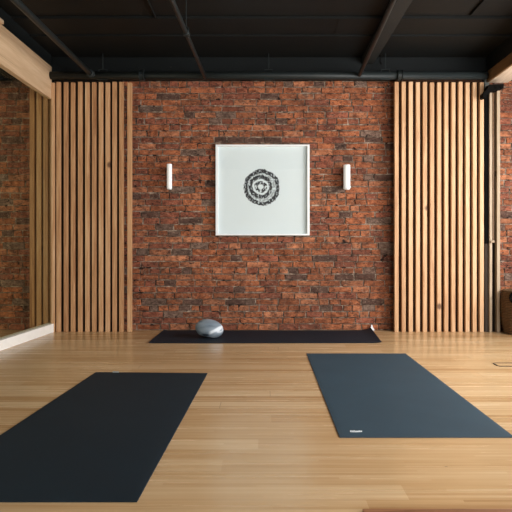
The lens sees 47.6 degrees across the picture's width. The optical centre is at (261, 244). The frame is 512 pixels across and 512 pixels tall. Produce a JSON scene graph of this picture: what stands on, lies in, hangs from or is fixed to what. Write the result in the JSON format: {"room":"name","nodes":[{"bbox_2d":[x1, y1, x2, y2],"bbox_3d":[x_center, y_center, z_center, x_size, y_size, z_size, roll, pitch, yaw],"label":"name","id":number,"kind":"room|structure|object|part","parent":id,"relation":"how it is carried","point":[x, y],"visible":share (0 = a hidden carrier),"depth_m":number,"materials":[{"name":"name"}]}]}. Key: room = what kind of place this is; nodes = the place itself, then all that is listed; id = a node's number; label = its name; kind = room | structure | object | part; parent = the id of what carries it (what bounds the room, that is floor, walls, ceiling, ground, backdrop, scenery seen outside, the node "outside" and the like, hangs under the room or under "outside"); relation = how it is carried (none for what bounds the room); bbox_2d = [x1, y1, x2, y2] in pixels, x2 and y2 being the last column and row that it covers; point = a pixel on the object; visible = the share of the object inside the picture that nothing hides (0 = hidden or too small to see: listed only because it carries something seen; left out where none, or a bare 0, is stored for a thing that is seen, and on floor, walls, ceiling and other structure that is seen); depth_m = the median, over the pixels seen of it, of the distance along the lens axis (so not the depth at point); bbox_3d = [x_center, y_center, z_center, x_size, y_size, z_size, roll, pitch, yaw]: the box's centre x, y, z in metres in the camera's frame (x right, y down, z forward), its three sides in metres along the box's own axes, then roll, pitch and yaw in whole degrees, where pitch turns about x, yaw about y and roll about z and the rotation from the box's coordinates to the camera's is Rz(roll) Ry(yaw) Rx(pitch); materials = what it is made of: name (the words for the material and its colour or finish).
{"room":"exercise studio","nodes":[
{"label":"exercise studio","id":0,"kind":"room"},
{"bbox_2d":[0,24,51,98],"bbox_3d":[-2.330,-1.774,3.675,0.060,0.353,5.350,0,0,0],"label":"header beam","id":1,"kind":"structure","parent":0,"point":[17,59],"depth_m":5.62,"materials":[{"name":"beige wood"}]},
{"bbox_2d":[0,81,511,329],"bbox_3d":[-0.450,-0.442,6.535,7.900,2.785,0.129,0,0,0],"label":"wall","id":2,"kind":"structure","parent":0,"point":[339,275],"depth_m":6.48,"materials":[{"name":"red brick"}]},
{"bbox_2d":[0,7,50,65],"bbox_3d":[-2.530,-2.025,3.680,0.440,0.150,5.360,0,0,0],"label":"trim","id":3,"kind":"structure","parent":2,"relation":"attached to","point":[9,24],"depth_m":5.62,"materials":[{"name":"black paint"}]},
{"bbox_2d":[167,164,171,189],"bbox_3d":[-1.019,-0.751,6.415,0.056,0.282,0.115,0,0,0],"label":"wall sconce","id":4,"kind":"object","parent":2,"relation":"attached to","point":[169,166],"visible":1,"depth_m":6.36,"materials":[{"name":"white metal"}]},
{"bbox_2d":[0,57,511,80],"bbox_3d":[-0.450,-2.007,6.515,7.900,0.345,0.170,0,0,0],"label":"trim","id":5,"kind":"structure","parent":2,"relation":"attached to","point":[58,64],"depth_m":6.43,"materials":[{"name":"black paint"}]},
{"bbox_2d":[216,145,309,234],"bbox_3d":[0.007,-0.609,6.446,1.040,1.006,0.052,0,0,0],"label":"framed artwork","id":6,"kind":"object","parent":2,"relation":"attached to","point":[261,189],"visible":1,"depth_m":6.46,"materials":[{"name":"white paper"}]},
{"bbox_2d":[343,164,350,189],"bbox_3d":[0.938,-0.745,6.410,0.081,0.275,0.124,0,0,0],"label":"wall sconce","id":7,"kind":"object","parent":2,"relation":"attached to","point":[346,168],"visible":1,"depth_m":6.35,"materials":[{"name":"white metal"}]},
{"bbox_2d":[483,80,499,331],"bbox_3d":[2.514,-0.432,6.348,0.156,2.765,0.105,0,0,0],"label":"door leaf","id":8,"kind":"structure","parent":2,"relation":"in","point":[492,100],"depth_m":6.33,"materials":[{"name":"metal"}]},
{"bbox_3d":[2.556,-0.360,6.383,0.064,2.620,0.025,0,0,0],"label":"panel","id":9,"kind":"part","parent":8,"relation":"part of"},
{"bbox_2d":[487,34,511,70],"bbox_3d":[2.610,-2.013,2.680,0.280,0.235,7.360,0,0,0],"label":"trim","id":10,"kind":"structure","parent":2,"relation":"attached to","point":[504,49],"depth_m":6.03,"materials":[{"name":"black paint"}]},
{"bbox_2d":[0,330,511,511],"bbox_3d":[-0.450,1.000,1.690,7.900,0.100,9.780,0,0,0],"label":"floor","id":11,"kind":"structure","parent":0,"point":[259,433],"depth_m":2.97,"materials":[{"name":"brown wood"}]},
{"bbox_2d":[0,323,53,350],"bbox_3d":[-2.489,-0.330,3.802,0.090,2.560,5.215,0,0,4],"label":"baseboard","id":12,"kind":"structure","parent":11,"relation":"on","point":[11,340],"depth_m":5.70,"materials":[{"name":"white paint"}]},
{"bbox_2d":[30,81,53,327],"bbox_3d":[-2.429,-0.435,6.436,0.272,2.770,0.072,0,0,0],"label":"panel","id":13,"kind":"object","parent":11,"relation":"on","point":[40,107],"visible":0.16,"depth_m":6.40,"materials":[{"name":"brown wood"}]},
{"bbox_3d":[-2.433,-0.435,6.455,0.232,2.770,0.015,0,0,0],"label":"backing panel","id":14,"kind":"part","parent":13,"relation":"part of","materials":[{"name":"brown wood"}]},
{"bbox_2d":[51,83,55,331],"bbox_3d":[-2.282,-0.412,6.352,0.037,2.724,0.044,0,0,0],"label":"panel","id":15,"kind":"object","parent":11,"relation":"on","point":[53,85],"visible":0.9,"depth_m":6.33,"materials":[{"name":"brown wood"}]},
{"bbox_2d":[56,80,131,331],"bbox_3d":[-1.835,-0.435,6.401,0.822,2.770,0.142,0,0,0],"label":"panel","id":16,"kind":"object","parent":11,"relation":"on","point":[89,113],"visible":1,"depth_m":6.33,"materials":[{"name":"brown wood"}]},
{"bbox_2d":[0,371,206,501],"bbox_3d":[-0.869,0.944,3.230,0.933,0.012,2.176,0,0,0],"label":"yoga mat","id":17,"kind":"object","parent":11,"relation":"on","point":[103,439],"visible":1,"depth_m":2.80,"materials":[{"name":"grey rubber"}]},
{"bbox_2d":[148,327,380,342],"bbox_3d":[0.054,0.932,6.015,2.300,0.036,0.830,0,0,0],"label":"yoga mat","id":18,"kind":"object","parent":11,"relation":"on","point":[368,335],"visible":0.94,"depth_m":5.92,"materials":[{"name":"black rubber"}]},
{"bbox_2d":[195,319,222,337],"bbox_3d":[-0.538,0.850,5.931,0.286,0.185,0.251,0,0,0],"label":"cushion","id":19,"kind":"object","parent":18,"relation":"on","point":[211,328],"visible":1,"depth_m":5.84,"materials":[{"name":"grey fabric"}]},
{"bbox_2d":[306,353,511,437],"bbox_3d":[0.818,0.946,3.959,0.869,0.009,2.202,0,0,0],"label":"yoga mat","id":20,"kind":"object","parent":11,"relation":"on","point":[366,395],"visible":1,"depth_m":3.50,"materials":[{"name":"blue rubber"}]},
{"bbox_2d":[363,509,511,511],"bbox_3d":[0.908,0.944,1.994,1.100,0.012,0.140,0,0,0],"label":"wooden board","id":21,"kind":"object","parent":11,"relation":"on","point":[364,510],"visible":1,"depth_m":2.05,"materials":[{"name":"red wood"}]},
{"bbox_2d":[394,80,483,331],"bbox_3d":[1.935,-0.435,6.401,0.974,2.770,0.142,0,0,0],"label":"panel","id":22,"kind":"object","parent":11,"relation":"on","point":[439,124],"visible":0.99,"depth_m":6.33,"materials":[{"name":"brown wood"}]},
{"bbox_2d":[493,363,511,366],"bbox_3d":[2.100,0.948,4.595,0.508,0.007,0.128,0,0,0],"label":"floor hatch","id":23,"kind":"object","parent":11,"relation":"on","point":[496,364],"visible":1,"depth_m":4.60,"materials":[{"name":"brown wood"}]},
{"bbox_2d":[501,289,511,334],"bbox_3d":[2.824,0.718,6.215,0.497,0.465,0.497,0,0,0],"label":"woven basket","id":24,"kind":"object","parent":11,"relation":"on","point":[506,294],"visible":1,"depth_m":6.15,"materials":[{"name":"brown wicker"}]},
{"bbox_2d":[0,0,511,56],"bbox_3d":[-0.450,-2.177,1.690,7.900,0.206,9.780,0,0,0],"label":"ceiling","id":25,"kind":"structure","parent":0,"point":[88,28],"depth_m":5.58,"materials":[{"name":"black paint"}]},
{"bbox_2d":[10,0,94,77],"bbox_3d":[-1.845,-1.952,4.333,0.081,0.325,3.824,0,0,0],"label":"ceiling pipe","id":26,"kind":"object","parent":25,"relation":"hanging from","point":[90,73],"visible":1,"depth_m":5.02,"materials":[{"name":"black metal"}]},
{"bbox_2d":[169,0,206,78],"bbox_3d":[-0.670,-1.948,4.086,0.057,0.335,4.320,0,0,1],"label":"ceiling pipe","id":27,"kind":"object","parent":25,"relation":"hanging from","point":[185,29],"visible":1,"depth_m":4.95,"materials":[{"name":"black metal"}]},
{"bbox_2d":[49,53,487,81],"bbox_3d":[0.071,-1.946,6.300,4.737,0.338,0.126,0,0,0],"label":"ceiling pipe","id":28,"kind":"object","parent":25,"relation":"hanging from","point":[399,75],"visible":0.97,"depth_m":6.26,"materials":[{"name":"black metal"}]},
{"bbox_2d":[358,0,395,76],"bbox_3d":[0.976,-1.957,4.142,0.063,0.316,4.208,0,0,2],"label":"ceiling pipe","id":29,"kind":"object","parent":25,"relation":"hanging from","point":[392,2],"visible":1,"depth_m":5.01,"materials":[{"name":"black metal"}]},
{"bbox_2d":[362,0,411,63],"bbox_3d":[1.170,-2.042,2.715,0.130,0.073,7.430,0,0,0],"label":"joist","id":30,"kind":"object","parent":25,"relation":"attached to","point":[400,7],"visible":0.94,"depth_m":5.37,"materials":[{"name":"grey paint"}]},
{"bbox_2d":[487,53,511,82],"bbox_3d":[2.573,-1.835,2.672,0.234,0.120,7.345,0,0,0],"label":"header beam","id":31,"kind":"structure","parent":0,"point":[501,72],"depth_m":6.07,"materials":[{"name":"brown wood"}]},
{"bbox_2d":[480,84,503,99],"bbox_3d":[2.475,-1.648,6.242,0.219,0.145,0.109,0,0,0],"label":"wall bracket","id":32,"kind":"object","parent":31,"relation":"attached to","point":[491,88],"visible":1,"depth_m":6.20,"materials":[{"name":"black metal"}]}
]}

